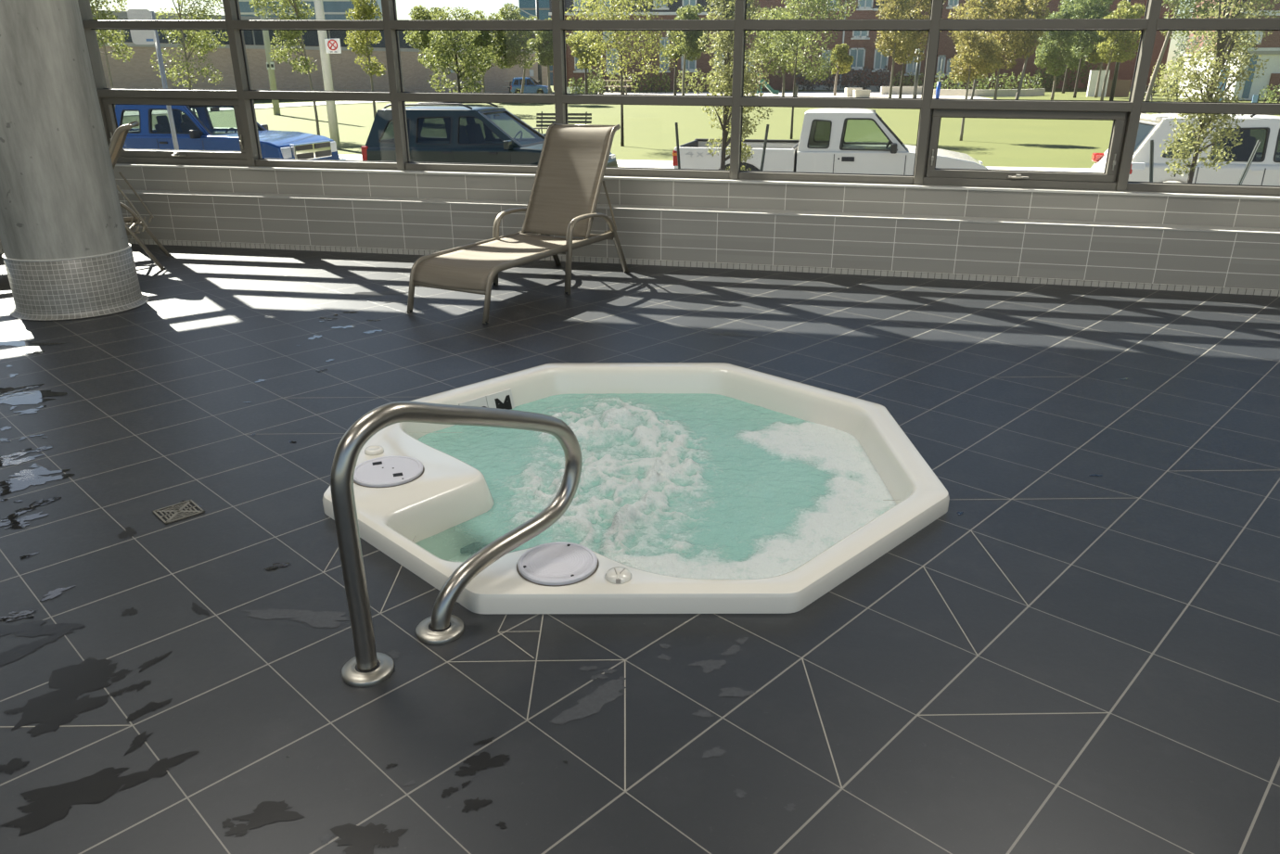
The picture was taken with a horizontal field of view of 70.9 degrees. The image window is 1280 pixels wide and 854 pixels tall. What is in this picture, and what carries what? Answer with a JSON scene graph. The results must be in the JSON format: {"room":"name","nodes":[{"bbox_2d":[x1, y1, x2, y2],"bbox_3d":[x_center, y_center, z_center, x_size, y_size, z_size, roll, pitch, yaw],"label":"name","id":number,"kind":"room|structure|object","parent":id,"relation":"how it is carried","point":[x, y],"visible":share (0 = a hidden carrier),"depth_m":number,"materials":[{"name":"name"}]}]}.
{"room":"indoor hot tub area","nodes":[
{"label":"indoor hot tub area","id":0,"kind":"room"},
{"bbox_2d":[0,243,1279,853],"bbox_3d":[-0.799,0.455,2.822,16.800,0.001,12.927,0,21,0],"label":"floor","id":1,"kind":"structure","parent":0,"point":[1070,660],"depth_m":2.62,"materials":[{"name":"tile"}]},
{"bbox_2d":[0,0,149,320],"bbox_3d":[-3.807,-2.776,5.353,0.820,4.190,0.820,0,21,0],"label":"column","id":2,"kind":"structure","parent":1,"relation":"on","point":[68,254],"depth_m":5.58,"materials":[{"name":"concrete"}]},
{"bbox_2d":[0,120,171,269],"bbox_3d":[-4.813,-1.771,7.019,1.840,1.126,0.688,-9,23,-20],"label":"sun lounger","id":3,"kind":"object","parent":1,"relation":"on","point":[117,142],"visible":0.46,"depth_m":7.22,"materials":[{"name":"beige fabric"}]},
{"bbox_2d":[152,499,204,524],"bbox_3d":[-1.648,0.303,3.209,0.134,0.005,0.134,-20,29,-40],"label":"floor drain","id":4,"kind":"object","parent":1,"relation":"on","point":[183,510],"visible":1,"depth_m":3.20,"materials":[{"name":"metal"}]},
{"bbox_2d":[330,401,582,687],"bbox_3d":[-0.471,0.209,2.492,0.135,0.706,0.886,17,27,37],"label":"grab rail","id":5,"kind":"object","parent":1,"relation":"on","point":[368,668],"visible":1,"depth_m":2.33,"materials":[{"name":"metal"}]},
{"bbox_2d":[407,122,628,324],"bbox_3d":[-0.820,-1.507,6.318,0.688,1.126,1.840,11,24,26],"label":"sun lounger","id":6,"kind":"object","parent":1,"relation":"on","point":[566,188],"visible":1,"depth_m":6.64,"materials":[{"name":"beige fabric"}]},
{"bbox_2d":[322,362,949,614],"bbox_3d":[-0.013,0.509,3.790,2.242,0.991,2.242,0,21,0],"label":"hot tub","id":7,"kind":"object","parent":1,"relation":"in","point":[405,488],"visible":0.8,"depth_m":3.17,"materials":[{"name":"white plastic"}]},
{"bbox_2d":[460,541,487,554],"bbox_3d":[-0.610,0.442,3.281,0.085,0.012,0.088,7,22,18],"label":"grille","id":8,"kind":"object","parent":7,"relation":"attached to","point":[466,547],"depth_m":3.27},
{"bbox_2d":[417,393,895,579],"bbox_3d":[-0.014,0.155,3.645,2.050,0.125,2.061,0,21,0],"label":"water","id":9,"kind":"object","parent":7,"relation":"in","point":[681,485],"visible":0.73,"depth_m":3.57,"materials":[{"name":"teal liquid"}]},
{"bbox_2d":[0,189,1279,290],"bbox_3d":[-1.127,-1.538,7.269,14.926,0.475,3.278,0,21,0],"label":"wall","id":10,"kind":"structure","parent":0,"point":[1147,256],"depth_m":7.08,"materials":[{"name":"tile"}]},
{"bbox_2d":[0,239,1279,296],"bbox_3d":[-1.055,-1.248,7.120,14.531,0.044,2.823,0,21,0],"label":"baseboard","id":11,"kind":"structure","parent":10,"relation":"attached to","point":[975,277],"depth_m":7.11,"materials":[{"name":"tile"}]},
{"bbox_2d":[117,192,1279,234],"bbox_3d":[-1.056,-1.647,6.971,14.531,0.058,2.811,0,21,0],"label":"trim","id":12,"kind":"structure","parent":10,"relation":"attached to","point":[118,193],"depth_m":7.02,"materials":[{"name":"tile"}]},
{"bbox_2d":[113,166,1279,229],"bbox_3d":[-1.127,-1.878,7.255,14.926,0.268,3.057,0,21,0],"label":"wall","id":13,"kind":"structure","parent":0,"point":[1184,211],"depth_m":7.21,"materials":[{"name":"tile"}]},
{"bbox_2d":[77,0,248,166],"bbox_3d":[-4.329,-4.174,7.743,1.540,3.684,0.140,4,22,11],"label":"window","id":14,"kind":"structure","parent":13,"relation":"in","point":[108,97],"depth_m":8.19,"materials":[{"name":"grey metal"}]},
{"bbox_2d":[222,0,396,169],"bbox_3d":[-2.854,-4.042,7.471,1.480,3.644,0.140,4,22,11],"label":"window","id":15,"kind":"structure","parent":13,"relation":"in","point":[236,26],"depth_m":7.89,"materials":[{"name":"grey metal"}]},
{"bbox_2d":[381,0,555,173],"bbox_3d":[-1.411,-3.903,7.178,1.483,3.606,0.140,5,22,12],"label":"window","id":16,"kind":"structure","parent":13,"relation":"in","point":[391,24],"depth_m":7.59,"materials":[{"name":"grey metal"}]},
{"bbox_2d":[550,0,734,179],"bbox_3d":[0.024,-3.758,6.871,1.474,3.568,0.140,5,22,13],"label":"window","id":17,"kind":"structure","parent":13,"relation":"in","point":[560,25],"depth_m":7.24,"materials":[{"name":"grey metal"}]},
{"bbox_2d":[115,163,1279,200],"bbox_3d":[-1.128,-1.973,7.207,14.926,0.090,3.076,0,21,0],"label":"window sill","id":18,"kind":"structure","parent":13,"relation":"attached to","point":[987,188],"depth_m":7.16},
{"bbox_2d":[729,0,932,184],"bbox_3d":[1.438,-3.609,6.551,1.446,3.530,0.140,5,22,14],"label":"window","id":19,"kind":"structure","parent":13,"relation":"in","point":[741,24],"depth_m":6.94,"materials":[{"name":"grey metal"}]},
{"bbox_2d":[913,0,1149,191],"bbox_3d":[2.831,-3.454,6.216,1.443,3.492,0.145,6,22,14],"label":"window","id":20,"kind":"structure","parent":13,"relation":"in","point":[926,172],"depth_m":6.64,"materials":[{"name":"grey metal"}]},
{"bbox_2d":[1114,0,1279,195],"bbox_3d":[4.218,-3.293,5.866,1.442,3.456,0.140,6,22,15],"label":"window","id":21,"kind":"structure","parent":13,"relation":"in","point":[1155,23],"depth_m":6.33,"materials":[{"name":"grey metal"}]},
{"label":"outside","id":22,"kind":"structure","parent":0,"visible":0},
{"bbox_2d":[114,85,1279,168],"bbox_3d":[18.185,-25.786,70.256,258.282,0.913,159.859,0,21,0],"label":"lawn","id":23,"kind":"structure","parent":22,"point":[648,130],"depth_m":36.74,"materials":[{"name":"green plant"}]},
{"bbox_2d":[89,0,135,106],"bbox_3d":[-18.785,-13.521,31.159,2.172,6.713,2.228,0,21,0],"label":"tree","id":24,"kind":"object","parent":23,"relation":"on","point":[103,35],"visible":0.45,"depth_m":31.21,"materials":[{"name":"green plant"}]},
{"bbox_2d":[150,0,229,114],"bbox_3d":[-18.391,-16.207,36.763,3.432,7.576,3.558,-7,22,-16],"label":"tree","id":25,"kind":"object","parent":23,"relation":"on","point":[199,41],"visible":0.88,"depth_m":36.83,"materials":[{"name":"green plant"}]},
{"bbox_2d":[258,0,281,115],"bbox_3d":[-18.863,-20.412,45.178,0.418,9.100,0.327,0,21,0],"label":"light pole","id":26,"kind":"object","parent":23,"relation":"on","point":[270,65],"visible":0.82,"depth_m":45.81,"materials":[{"name":"grey metal"}]},
{"bbox_2d":[248,0,319,135],"bbox_3d":[-12.181,-13.345,30.872,2.056,6.566,1.910,0,21,0],"label":"tree","id":27,"kind":"object","parent":23,"relation":"on","point":[288,35],"visible":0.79,"depth_m":30.73,"materials":[{"name":"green plant"}]},
{"bbox_2d":[238,0,383,19],"bbox_3d":[-40.262,-51.778,113.394,17.030,17.928,9.200,0,21,0],"label":"block","id":28,"kind":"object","parent":23,"relation":"on","point":[334,9],"visible":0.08,"depth_m":108.97,"materials":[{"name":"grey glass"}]},
{"bbox_2d":[91,10,548,92],"bbox_3d":[-31.471,-27.634,67.772,54.703,5.550,13.100,-20,29,-41],"label":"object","id":29,"kind":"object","parent":23,"relation":"on","point":[347,75],"visible":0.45,"depth_m":65.53,"materials":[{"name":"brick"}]},
{"bbox_2d":[313,0,341,149],"bbox_3d":[-9.157,-12.645,25.857,0.726,9.100,0.272,14,25,31],"label":"utility pole","id":30,"kind":"object","parent":23,"relation":"on","point":[326,46],"visible":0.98,"depth_m":26.61,"materials":[{"name":"grey concrete"}]},
{"bbox_2d":[344,0,385,118],"bbox_3d":[-12.889,-18.598,42.115,2.048,7.826,2.146,15,26,34],"label":"tree","id":31,"kind":"object","parent":23,"relation":"on","point":[364,10],"visible":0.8,"depth_m":42.01,"materials":[{"name":"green plant"}]},
{"bbox_2d":[402,4,451,91],"bbox_3d":[-13.090,-22.924,55.375,2.992,5.570,3.398,0,21,0],"label":"tree","id":32,"kind":"object","parent":23,"relation":"on","point":[422,36],"visible":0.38,"depth_m":54.48,"materials":[{"name":"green plant"}]},
{"bbox_2d":[417,6,496,92],"bbox_3d":[-9.293,-18.775,46.024,3.758,5.064,3.380,0,21,0],"label":"tree","id":33,"kind":"object","parent":23,"relation":"on","point":[470,61],"visible":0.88,"depth_m":45.53,"materials":[{"name":"green plant"}]},
{"bbox_2d":[457,10,503,92],"bbox_3d":[-10.038,-23.594,57.132,2.879,5.448,3.632,0,21,0],"label":"tree","id":34,"kind":"object","parent":23,"relation":"on","point":[486,35],"visible":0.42,"depth_m":56.33,"materials":[{"name":"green plant"}]},
{"bbox_2d":[490,2,537,92],"bbox_3d":[-8.107,-24.250,58.220,3.224,5.890,3.437,15,26,33],"label":"tree","id":35,"kind":"object","parent":23,"relation":"on","point":[509,44],"visible":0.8,"depth_m":57.41,"materials":[{"name":"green plant"}]},
{"bbox_2d":[510,76,552,93],"bbox_3d":[-7.898,-24.709,65.288,2.827,1.421,1.570,3,22,7],"label":"car","id":36,"kind":"object","parent":23,"relation":"on","point":[531,85],"visible":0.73,"depth_m":64.75,"materials":[{"name":"blue paint"}]},
{"bbox_2d":[518,0,553,85],"bbox_3d":[-13.701,-55.571,122.673,4.573,18.110,9.200,0,21,0],"label":"glass tower","id":37,"kind":"structure","parent":23,"relation":"on","point":[528,6],"depth_m":118.06,"materials":[{"name":"glass"}]},
{"bbox_2d":[525,17,566,93],"bbox_3d":[-5.515,-21.886,53.700,2.448,4.828,2.364,0,21,0],"label":"tree","id":38,"kind":"object","parent":23,"relation":"on","point":[544,56],"visible":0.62,"depth_m":52.99,"materials":[{"name":"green plant"}]},
{"bbox_2d":[533,111,591,134],"bbox_3d":[-2.607,-10.131,30.301,1.910,0.964,0.621,3,22,7],"label":"park bench","id":39,"kind":"object","parent":23,"relation":"on","point":[538,126],"visible":0.48,"depth_m":30.39,"materials":[{"name":"wood"}]},
{"bbox_2d":[565,30,603,93],"bbox_3d":[-4.018,-26.222,64.980,2.750,4.524,3.146,19,28,40],"label":"tree","id":40,"kind":"object","parent":23,"relation":"on","point":[576,51],"visible":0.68,"depth_m":64.11,"materials":[{"name":"green plant"}]},
{"bbox_2d":[567,76,605,93],"bbox_3d":[-4.197,-26.956,71.002,3.114,1.530,0.975,0,21,0],"label":"hedge","id":41,"kind":"object","parent":23,"relation":"on","point":[579,79],"visible":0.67,"depth_m":70.91,"materials":[{"name":"green plant"}]},
{"bbox_2d":[593,79,632,94],"bbox_3d":[-2.180,-27.402,72.550,2.883,1.164,2.519,2,21,6],"label":"picnic table","id":42,"kind":"object","parent":23,"relation":"on","point":[625,86],"visible":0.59,"depth_m":71.89,"materials":[{"name":"wood"}]},
{"bbox_2d":[606,73,641,93],"bbox_3d":[-1.365,-29.325,76.573,3.035,1.808,1.508,0,21,0],"label":"shrub","id":43,"kind":"object","parent":23,"relation":"on","point":[617,78],"visible":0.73,"depth_m":76.43,"materials":[{"name":"green plant"}]},
{"bbox_2d":[564,0,687,146],"bbox_3d":[-0.525,-11.343,27.018,3.449,5.589,3.505,-14,25,-32],"label":"tree","id":44,"kind":"object","parent":23,"relation":"on","point":[620,38],"visible":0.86,"depth_m":26.82,"materials":[{"name":"green plant"}]},
{"bbox_2d":[662,6,700,94],"bbox_3d":[2.848,-23.842,57.391,2.657,5.616,2.335,14,26,33],"label":"tree","id":45,"kind":"object","parent":23,"relation":"on","point":[675,56],"visible":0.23,"depth_m":57.02,"materials":[{"name":"green plant"}]},
{"bbox_2d":[673,3,709,95],"bbox_3d":[3.244,-23.105,55.514,2.458,5.632,2.170,-2,21,-4],"label":"tree","id":46,"kind":"object","parent":23,"relation":"on","point":[693,48],"visible":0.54,"depth_m":54.76,"materials":[{"name":"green plant"}]},
{"bbox_2d":[744,6,813,96],"bbox_3d":[8.056,-21.657,52.376,4.047,5.233,4.133,0,21,0],"label":"tree","id":47,"kind":"object","parent":23,"relation":"on","point":[763,49],"visible":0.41,"depth_m":52.22,"materials":[{"name":"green plant"}]},
{"bbox_2d":[745,0,860,139],"bbox_3d":[5.340,-12.666,30.165,3.561,5.706,3.042,10,24,25],"label":"tree","id":48,"kind":"object","parent":23,"relation":"on","point":[815,3],"visible":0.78,"depth_m":29.84,"materials":[{"name":"green plant"}]},
{"bbox_2d":[795,71,812,90],"bbox_3d":[14.624,-30.978,80.156,1.548,1.892,0.844,0,21,0],"label":"shrub","id":49,"kind":"object","parent":23,"relation":"on","point":[800,73],"visible":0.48,"depth_m":80.16,"materials":[{"name":"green plant"}]},
{"bbox_2d":[798,85,880,90],"bbox_3d":[15.946,-32.185,85.514,11.436,0.791,10.399,0,21,0],"label":"wall","id":50,"kind":"structure","parent":23,"relation":"on","point":[872,87],"depth_m":83.13,"materials":[{"name":"concrete"}]},
{"bbox_2d":[802,65,891,91],"bbox_3d":[18.063,-30.362,78.296,7.862,2.218,2.070,0,21,0],"label":"hedge","id":51,"kind":"object","parent":23,"relation":"on","point":[851,74],"visible":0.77,"depth_m":78.22,"materials":[{"name":"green plant"}]},
{"bbox_2d":[548,0,1177,90],"bbox_3d":[20.738,-40.500,90.247,58.474,13.500,14.440,0,21,0],"label":"apartment building","id":52,"kind":"structure","parent":23,"relation":"on","point":[862,47],"depth_m":85.06,"materials":[{"name":"red brick"}]},
{"bbox_2d":[873,0,918,97],"bbox_3d":[14.865,-22.600,52.345,2.472,6.944,3.284,0,21,0],"label":"tree","id":53,"kind":"object","parent":23,"relation":"on","point":[895,36],"visible":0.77,"depth_m":52.11,"materials":[{"name":"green plant"}]},
{"bbox_2d":[880,86,921,94],"bbox_3d":[20.767,-26.029,69.892,3.975,0.933,1.161,-3,22,-7],"label":"wall","id":54,"kind":"structure","parent":23,"relation":"on","point":[884,90],"depth_m":69.57,"materials":[{"name":"concrete"}]},
{"bbox_2d":[892,70,923,86],"bbox_3d":[24.089,-30.903,80.162,3.517,1.729,1.459,0,21,0],"label":"shrub","id":55,"kind":"object","parent":23,"relation":"on","point":[920,82],"visible":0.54,"depth_m":80.02,"materials":[{"name":"green plant"}]},
{"bbox_2d":[895,0,946,98],"bbox_3d":[16.927,-23.930,55.160,3.053,7.335,2.707,13,25,30],"label":"tree","id":56,"kind":"object","parent":23,"relation":"on","point":[916,35],"visible":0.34,"depth_m":54.70,"materials":[{"name":"green plant"}]},
{"bbox_2d":[947,0,999,99],"bbox_3d":[18.099,-21.222,49.590,3.402,6.437,3.012,-19,28,-39],"label":"tree","id":57,"kind":"object","parent":23,"relation":"on","point":[976,11],"visible":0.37,"depth_m":48.68,"materials":[{"name":"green plant"}]},
{"bbox_2d":[948,30,1003,140],"bbox_3d":[10.948,-11.261,29.474,1.776,3.562,1.599,-15,26,-33],"label":"tree","id":58,"kind":"object","parent":23,"relation":"on","point":[980,53],"visible":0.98,"depth_m":28.98,"materials":[{"name":"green plant"}]},
{"bbox_2d":[934,71,1042,89],"bbox_3d":[26.083,-25.735,67.290,8.214,1.852,1.223,0,21,0],"label":"hedge","id":59,"kind":"object","parent":23,"relation":"on","point":[1012,76],"visible":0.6,"depth_m":67.19,"materials":[{"name":"green plant"}]},
{"bbox_2d":[933,88,1045,96],"bbox_3d":[26.129,-24.450,66.076,8.396,0.815,3.463,0,21,0],"label":"wall","id":60,"kind":"structure","parent":23,"relation":"on","point":[943,92],"depth_m":65.15,"materials":[{"name":"concrete"}]},
{"bbox_2d":[986,0,1030,99],"bbox_3d":[20.302,-21.672,50.566,3.024,6.499,2.595,-18,27,-38],"label":"tree","id":61,"kind":"object","parent":23,"relation":"on","point":[1003,38],"visible":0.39,"depth_m":50.33,"materials":[{"name":"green plant"}]},
{"bbox_2d":[1002,0,1050,99],"bbox_3d":[20.958,-20.782,48.754,2.198,6.231,2.822,0,21,0],"label":"tree","id":62,"kind":"object","parent":23,"relation":"on","point":[1017,7],"visible":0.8,"depth_m":48.37,"materials":[{"name":"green plant"}]},
{"bbox_2d":[1031,68,1060,88],"bbox_3d":[36.308,-31.099,80.268,2.621,1.898,1.067,0,21,0],"label":"shrub","id":63,"kind":"object","parent":23,"relation":"on","point":[1038,70],"visible":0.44,"depth_m":80.24,"materials":[{"name":"green plant"}]},
{"bbox_2d":[1034,7,1079,100],"bbox_3d":[26.345,-23.858,57.515,2.684,5.423,2.631,0,21,0],"label":"tree","id":64,"kind":"object","parent":23,"relation":"on","point":[1047,56],"visible":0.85,"depth_m":56.84,"materials":[{"name":"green plant"}]},
{"bbox_2d":[1039,46,1106,90],"bbox_3d":[37.598,-31.256,78.099,5.711,3.845,2.323,0,21,0],"label":"thicket","id":65,"kind":"object","parent":23,"relation":"on","point":[1087,63],"visible":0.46,"depth_m":78.28,"materials":[{"name":"green plant"}]},
{"bbox_2d":[1050,0,1099,93],"bbox_3d":[33.630,-30.189,69.908,3.236,7.910,3.778,0,21,0],"label":"tree","id":66,"kind":"object","parent":23,"relation":"on","point":[1073,63],"visible":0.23,"depth_m":69.59,"materials":[{"name":"green plant"}]},
{"bbox_2d":[1068,0,1113,97],"bbox_3d":[29.974,-26.199,60.630,3.212,7.446,2.776,8,23,19],"label":"tree","id":67,"kind":"object","parent":23,"relation":"on","point":[1086,41],"visible":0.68,"depth_m":60.01,"materials":[{"name":"green plant"}]},
{"bbox_2d":[1087,32,1116,97],"bbox_3d":[31.439,-24.770,61.313,2.160,4.275,2.380,0,21,0],"label":"tree","id":68,"kind":"object","parent":23,"relation":"on","point":[1096,56],"visible":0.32,"depth_m":60.82,"materials":[{"name":"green plant"}]},
{"bbox_2d":[1086,70,1131,96],"bbox_3d":[33.272,-24.345,63.634,2.950,1.750,0.200,0,21,0],"label":"screen","id":69,"kind":"object","parent":23,"relation":"on","point":[1122,86],"visible":0.75,"depth_m":63.63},
{"bbox_2d":[1109,0,1130,101],"bbox_3d":[29.424,-23.514,54.880,0.238,6.695,0.238,0,21,0],"label":"lamp post","id":70,"kind":"object","parent":23,"relation":"on","point":[1116,71],"visible":0.52,"depth_m":55.60,"materials":[{"name":"grey metal"}]},
{"bbox_2d":[1096,0,1145,100],"bbox_3d":[28.591,-22.422,53.575,2.381,5.625,3.031,-10,24,-25],"label":"tree","id":71,"kind":"object","parent":23,"relation":"on","point":[1126,10],"visible":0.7,"depth_m":53.07,"materials":[{"name":"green plant"}]},
{"bbox_2d":[1150,60,1183,96],"bbox_3d":[37.215,-24.681,63.409,2.382,2.507,1.006,0,21,0],"label":"shrub","id":72,"kind":"object","parent":23,"relation":"on","point":[1171,65],"visible":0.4,"depth_m":63.29,"materials":[{"name":"green plant"}]},
{"bbox_2d":[1140,0,1228,113],"bbox_3d":[22.053,-16.024,36.504,3.004,6.865,3.273,0,21,0],"label":"tree","id":73,"kind":"object","parent":23,"relation":"on","point":[1179,6],"visible":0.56,"depth_m":36.19,"materials":[{"name":"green plant"}]},
{"bbox_2d":[1168,30,1215,93],"bbox_3d":[42.031,-27.878,68.497,3.101,4.909,1.322,0,21,0],"label":"spruce","id":74,"kind":"object","parent":23,"relation":"on","point":[1183,38],"visible":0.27,"depth_m":68.08,"materials":[{"name":"green plant"}]},
{"bbox_2d":[1177,51,1279,100],"bbox_3d":[39.503,-22.238,56.814,7.300,2.750,6.250,0,21,0],"label":"building","id":75,"kind":"structure","parent":23,"relation":"on","point":[1272,73],"depth_m":54.17,"materials":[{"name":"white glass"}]},
{"bbox_2d":[1177,0,1279,89],"bbox_3d":[50.847,-32.738,70.892,11.100,12.000,6.200,0,21,0],"label":"brick house","id":76,"kind":"structure","parent":23,"relation":"on","point":[1272,43],"depth_m":68.97,"materials":[{"name":"brick"}]},
{"bbox_2d":[1257,84,1279,102],"bbox_3d":[30.717,-15.899,43.290,2.146,1.332,1.029,-3,22,-7],"label":"hedge","id":77,"kind":"object","parent":23,"relation":"on","point":[1271,92],"visible":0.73,"depth_m":43.14,"materials":[{"name":"green plant"}]},
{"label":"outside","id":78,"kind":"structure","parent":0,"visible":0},
{"bbox_2d":[191,101,390,112],"bbox_3d":[-19.873,-20.667,57.605,4.589,0.489,33.858,16,27,36],"label":"path","id":79,"kind":"structure","parent":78,"point":[336,102],"depth_m":55.57,"materials":[{"name":"concrete"}]},
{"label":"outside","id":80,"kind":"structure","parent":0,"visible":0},
{"bbox_2d":[598,90,991,99],"bbox_3d":[9.613,-25.222,68.218,34.676,0.193,22.580,0,21,0],"label":"plaza","id":81,"kind":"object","parent":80,"point":[874,94],"visible":0.34,"depth_m":71.00,"materials":[{"name":"grey concrete"}]},
{"bbox_2d":[587,64,603,93],"bbox_3d":[-3.500,-26.960,69.868,1.338,2.280,0.768,0,21,0],"label":"shrub","id":82,"kind":"object","parent":81,"relation":"on","point":[591,70],"visible":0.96,"depth_m":69.90,"materials":[{"name":"green plant"}]},
{"bbox_2d":[641,72,671,92],"bbox_3d":[1.393,-29.411,76.594,2.561,1.782,1.179,0,21,0],"label":"shrub","id":83,"kind":"object","parent":81,"relation":"on","point":[665,73],"visible":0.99,"depth_m":76.52,"materials":[{"name":"green plant"}]},
{"bbox_2d":[676,68,723,94],"bbox_3d":[5.250,-27.285,70.971,4.927,2.019,1.661,0,21,0],"label":"shrub","id":84,"kind":"object","parent":81,"relation":"on","point":[686,71],"visible":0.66,"depth_m":70.86,"materials":[{"name":"green plant"}]},
{"bbox_2d":[756,73,779,95],"bbox_3d":[9.595,-25.728,67.500,1.615,1.641,0.800,0,21,0],"label":"slide","id":85,"kind":"object","parent":81,"relation":"on","point":[774,92],"visible":0.59,"depth_m":67.30,"materials":[{"name":"green plastic"}]},
{"bbox_2d":[830,43,854,95],"bbox_3d":[14.992,-26.628,66.927,1.764,3.697,1.895,5,22,12],"label":"tree","id":86,"kind":"object","parent":81,"relation":"on","point":[844,61],"visible":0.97,"depth_m":66.29,"materials":[{"name":"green plant"}]},
{"bbox_2d":[852,89,870,97],"bbox_3d":[15.428,-23.200,62.555,1.087,0.562,0.870,0,21,0],"label":"concrete planter","id":87,"kind":"object","parent":81,"relation":"on","point":[855,93],"visible":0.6,"depth_m":62.17,"materials":[{"name":"concrete"}]},
{"bbox_2d":[912,49,923,98],"bbox_3d":[18.705,-23.833,60.618,0.538,3.140,0.358,0,21,0],"label":"lamp post","id":88,"kind":"object","parent":81,"relation":"on","point":[915,94],"visible":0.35,"depth_m":60.64,"materials":[{"name":"metal"}]},
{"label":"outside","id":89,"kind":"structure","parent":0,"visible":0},
{"label":"road","id":90,"kind":"object","parent":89,"visible":0},
{"bbox_2d":[127,9,179,149],"bbox_3d":[-6.354,-3.904,11.980,0.320,3.035,0.090,0,21,0],"label":"sign post","id":91,"kind":"object","parent":90,"relation":"on","point":[138,36],"visible":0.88,"depth_m":11.52,"materials":[{"name":"grey metal"}]},
{"bbox_2d":[115,104,346,160],"bbox_3d":[-9.075,-5.649,18.127,5.850,1.810,2.300,5,22,13],"label":"pickup truck","id":92,"kind":"object","parent":90,"relation":"on","point":[153,132],"visible":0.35,"depth_m":17.25,"materials":[{"name":"blue paint"}]},
{"bbox_2d":[189,129,202,139],"bbox_3d":[-8.337,-5.505,16.874,0.100,0.150,0.280,5,22,13],"label":"mirror","id":93,"kind":"object","parent":92,"relation":"attached to","point":[193,134],"depth_m":16.80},
{"bbox_2d":[289,140,332,159],"bbox_3d":[-6.417,-5.392,17.534,0.120,0.320,1.240,5,22,13],"label":"grille","id":94,"kind":"object","parent":92,"relation":"attached to","point":[300,149],"depth_m":17.46,"materials":[{"name":"silver metal"}]},
{"bbox_2d":[360,102,617,166],"bbox_3d":[-2.758,-5.140,16.832,4.560,1.776,2.180,5,22,13],"label":"suv","id":95,"kind":"object","parent":90,"relation":"on","point":[438,132],"visible":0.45,"depth_m":16.16,"materials":[{"name":"green paint"}]},
{"bbox_2d":[360,145,368,160],"bbox_3d":[-5.041,-5.001,16.554,0.130,0.340,0.120,5,22,13],"label":"tail light","id":96,"kind":"object","parent":95,"relation":"attached to","point":[364,149],"depth_m":16.48,"materials":[{"name":"red plastic"}]},
{"bbox_2d":[675,122,680,168],"bbox_3d":[0.507,-2.825,11.019,0.180,1.735,0.051,0,21,0],"label":"stake","id":97,"kind":"object","parent":90,"relation":"on","point":[676,123],"visible":0.35,"depth_m":10.79,"materials":[{"name":"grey metal"}]},
{"bbox_2d":[695,0,773,170],"bbox_3d":[1.117,-3.837,10.609,0.879,3.874,0.893,-13,25,-29],"label":"columnar tree","id":98,"kind":"object","parent":90,"relation":"on","point":[724,42],"visible":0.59,"depth_m":10.43,"materials":[{"name":"green plant"}]},
{"bbox_2d":[759,124,768,170],"bbox_3d":[1.444,-2.816,11.024,0.205,1.712,0.051,0,21,0],"label":"stake","id":99,"kind":"object","parent":90,"relation":"on","point":[767,125],"visible":0.35,"depth_m":10.80,"materials":[{"name":"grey metal"}]},
{"bbox_2d":[672,107,991,175],"bbox_3d":[3.266,-4.582,15.457,5.360,1.710,2.140,5,22,13],"label":"pickup truck","id":100,"kind":"object","parent":90,"relation":"on","point":[821,147],"visible":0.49,"depth_m":14.65,"materials":[{"name":"white paint"}]},
{"bbox_2d":[1149,140,1153,181],"bbox_3d":[5.696,-2.370,10.021,0.316,1.595,0.052,0,21,0],"label":"stake","id":101,"kind":"object","parent":90,"relation":"on","point":[1151,163],"visible":0.35,"depth_m":9.80,"materials":[{"name":"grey metal"}]},
{"bbox_2d":[1088,113,1279,185],"bbox_3d":[9.433,-3.888,13.589,4.740,1.750,2.180,5,22,13],"label":"vehicle","id":102,"kind":"object","parent":90,"relation":"on","point":[1264,169],"visible":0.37,"depth_m":12.98,"materials":[{"name":"white paint"}]},
{"bbox_2d":[1091,153,1104,161],"bbox_3d":[7.547,-4.439,14.774,0.180,0.130,0.165,5,22,13],"label":"tail light","id":103,"kind":"object","parent":102,"relation":"attached to","point":[1096,157],"depth_m":14.71,"materials":[{"name":"red plastic"}]},
{"bbox_2d":[1155,0,1279,183],"bbox_3d":[6.100,-3.379,9.615,0.986,3.721,0.967,-12,24,-28],"label":"columnar tree","id":104,"kind":"object","parent":90,"relation":"on","point":[1223,39],"visible":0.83,"depth_m":9.46,"materials":[{"name":"green plant"}]},
{"bbox_2d":[1237,140,1261,184],"bbox_3d":[6.536,-2.371,10.021,0.404,1.594,0.052,0,21,0],"label":"stake","id":105,"kind":"object","parent":90,"relation":"on","point":[1259,142],"visible":0.35,"depth_m":9.81,"materials":[{"name":"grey metal"}]},
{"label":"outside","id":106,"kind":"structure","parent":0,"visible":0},
{"bbox_3d":[-38.220,-24.032,66.201,73.680,0.666,35.117,0,21,0],"label":"street","id":107,"kind":"object","parent":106,"visible":0},
{"bbox_2d":[510,0,542,85],"bbox_3d":[-9.344,-31.221,73.820,2.381,7.301,0.320,0,21,0],"label":"lamp post","id":108,"kind":"object","parent":107,"relation":"on","point":[536,1],"visible":0.49,"depth_m":72.93,"materials":[{"name":"grey metal"}]},
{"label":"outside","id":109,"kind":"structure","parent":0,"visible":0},
{"bbox_2d":[338,153,1164,182],"bbox_3d":[4.918,-5.428,19.590,234.672,0.037,63.078,0,21,0],"label":"sidewalk","id":110,"kind":"structure","parent":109,"point":[631,163],"depth_m":22.23,"materials":[{"name":"concrete"}]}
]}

